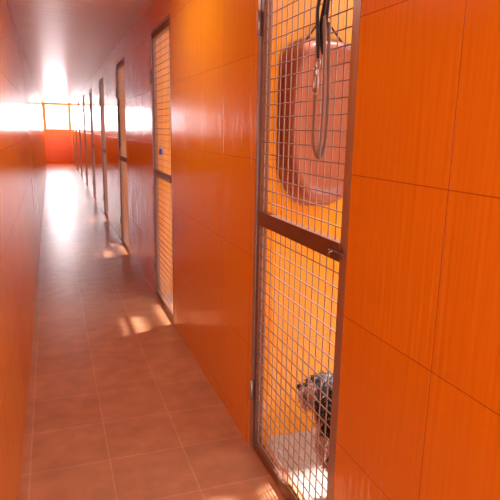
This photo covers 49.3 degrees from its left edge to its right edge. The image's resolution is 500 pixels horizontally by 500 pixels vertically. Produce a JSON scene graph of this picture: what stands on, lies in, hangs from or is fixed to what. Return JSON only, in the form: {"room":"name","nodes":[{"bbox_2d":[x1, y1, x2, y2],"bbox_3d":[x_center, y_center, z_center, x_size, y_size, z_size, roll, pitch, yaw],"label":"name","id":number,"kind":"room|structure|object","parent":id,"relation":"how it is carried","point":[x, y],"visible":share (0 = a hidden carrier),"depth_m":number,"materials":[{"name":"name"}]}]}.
{"room":"dog kennel corridor","nodes":[
{"label":"dog kennel corridor","id":0,"kind":"room"},
{"bbox_2d":[0,0,46,499],"bbox_3d":[-3.775,-1.951,9.553,0.150,2.390,25.300,-3,13,-19],"label":"wall","id":1,"kind":"structure","parent":0,"point":[23,160],"depth_m":3.11,"materials":[{"name":"orange tile"}]},
{"bbox_2d":[42,103,72,163],"bbox_3d":[-7.530,-4.553,21.307,1.025,2.310,0.100,-3,13,-19],"label":"wall","id":2,"kind":"structure","parent":0,"point":[58,143],"depth_m":21.35,"materials":[{"name":"orange tile"}]},
{"bbox_2d":[44,104,69,129],"bbox_3d":[-7.498,-5.164,21.181,0.880,0.960,0.040,-3,13,-19],"label":"window","id":3,"kind":"structure","parent":2,"relation":"in","point":[44,104],"depth_m":21.16,"materials":[{"name":"white"}]},
{"bbox_2d":[6,0,154,102],"bbox_3d":[-3.220,-3.111,9.495,1.115,0.080,25.300,-3,13,-19],"label":"ceiling","id":4,"kind":"structure","parent":0,"point":[64,43],"depth_m":5.51,"materials":[{"name":"paint"}]},
{"bbox_2d":[162,30,172,293],"bbox_3d":[0.269,-0.818,4.901,2.140,2.310,0.100,-3,13,-19],"label":"wall partition","id":5,"kind":"structure","parent":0,"point":[166,57],"depth_m":4.50,"materials":[{"name":"paint"}]},
{"bbox_2d":[20,163,327,499],"bbox_3d":[-2.272,-0.826,10.358,3.290,0.100,25.300,-3,13,-19],"label":"floor","id":6,"kind":"structure","parent":0,"point":[119,407],"depth_m":2.91,"materials":[{"name":"tile"}]},
{"bbox_2d":[297,370,332,479],"bbox_3d":[0.455,0.741,1.946,0.694,0.542,0.310,9,15,32],"label":"dog","id":7,"kind":"object","parent":6,"relation":"on","point":[324,375],"visible":0.12,"depth_m":1.99},
{"bbox_2d":[70,0,499,499],"bbox_3d":[-2.759,-1.972,9.921,0.090,2.310,25.300,-3,13,-19],"label":"wall","id":8,"kind":"structure","parent":0,"point":[419,402],"depth_m":1.40,"materials":[{"name":"orange tile"}]},
{"bbox_2d":[72,110,74,165],"bbox_3d":[-6.318,-4.047,19.525,0.065,2.128,0.756,-3,13,-19],"label":"door","id":9,"kind":"structure","parent":8,"relation":"in","point":[72,110],"depth_m":19.76,"materials":[{"name":"metal"}]},
{"bbox_2d":[74,104,78,171],"bbox_3d":[-5.509,-3.550,17.321,0.065,2.128,0.756,-3,13,-19],"label":"door","id":10,"kind":"structure","parent":8,"relation":"in","point":[74,104],"depth_m":17.52,"materials":[{"name":"metal"}]},
{"bbox_2d":[78,100,82,177],"bbox_3d":[-4.700,-3.052,15.117,0.065,2.128,0.756,-3,13,-19],"label":"door","id":11,"kind":"structure","parent":8,"relation":"in","point":[78,100],"depth_m":15.32,"materials":[{"name":"metal"}]},
{"bbox_2d":[82,95,88,188],"bbox_3d":[-3.891,-2.555,12.913,0.065,2.128,0.756,-3,13,-19],"label":"door","id":12,"kind":"structure","parent":8,"relation":"in","point":[83,109],"depth_m":13.07,"materials":[{"name":"metal"}]},
{"bbox_2d":[89,88,96,201],"bbox_3d":[-3.083,-2.058,10.709,0.065,2.128,0.756,-3,13,-19],"label":"door","id":13,"kind":"structure","parent":8,"relation":"in","point":[90,90],"depth_m":10.86,"materials":[{"name":"metal"}]},
{"bbox_2d":[99,77,108,218],"bbox_3d":[-2.274,-1.560,8.504,0.065,2.128,0.756,-3,13,-19],"label":"door","id":14,"kind":"structure","parent":8,"relation":"in","point":[101,84],"depth_m":8.62,"materials":[{"name":"metal"}]},
{"bbox_2d":[116,58,129,253],"bbox_3d":[-1.465,-1.063,6.300,0.065,2.128,0.756,-3,13,-19],"label":"door","id":15,"kind":"structure","parent":8,"relation":"in","point":[120,92],"depth_m":6.40,"materials":[{"name":"metal"}]},
{"bbox_2d":[117,98,121,149],"bbox_3d":[-1.491,-1.451,6.269,0.056,0.578,0.132,-3,13,-19],"label":"leash","id":16,"kind":"object","parent":15,"relation":"attached to","point":[118,113],"visible":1,"depth_m":6.24,"materials":[{"name":"grey"}]},
{"bbox_2d":[150,14,173,324],"bbox_3d":[-0.656,-0.565,4.096,0.065,2.128,0.756,-3,13,-19],"label":"door","id":17,"kind":"structure","parent":8,"relation":"in","point":[159,174],"depth_m":4.17,"materials":[{"name":"metal"}]},
{"bbox_2d":[250,0,360,499],"bbox_3d":[0.153,-0.068,1.892,0.065,2.128,0.756,-3,13,-19],"label":"door","id":18,"kind":"structure","parent":8,"relation":"in","point":[334,248],"depth_m":1.93,"materials":[{"name":"metal"}]},
{"bbox_2d":[312,0,330,159],"bbox_3d":[0.223,-0.525,1.589,0.056,0.516,0.106,-3,13,-19],"label":"leash","id":19,"kind":"object","parent":18,"relation":"attached to","point":[323,28],"visible":1,"depth_m":1.57,"materials":[{"name":"grey leather"}]},
{"bbox_2d":[269,0,352,436],"bbox_3d":[1.078,-0.321,2.697,2.140,2.310,0.100,-3,13,-19],"label":"wall partition","id":20,"kind":"structure","parent":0,"point":[343,3],"depth_m":2.45,"materials":[{"name":"paint"}]},
{"bbox_2d":[276,22,350,205],"bbox_3d":[0.307,-0.555,2.237,0.414,0.761,0.128,-3,13,-19],"label":"dog bed","id":21,"kind":"object","parent":20,"relation":"attached to","point":[338,102],"visible":0.45,"depth_m":2.17,"materials":[{"name":"pink"}]}
]}

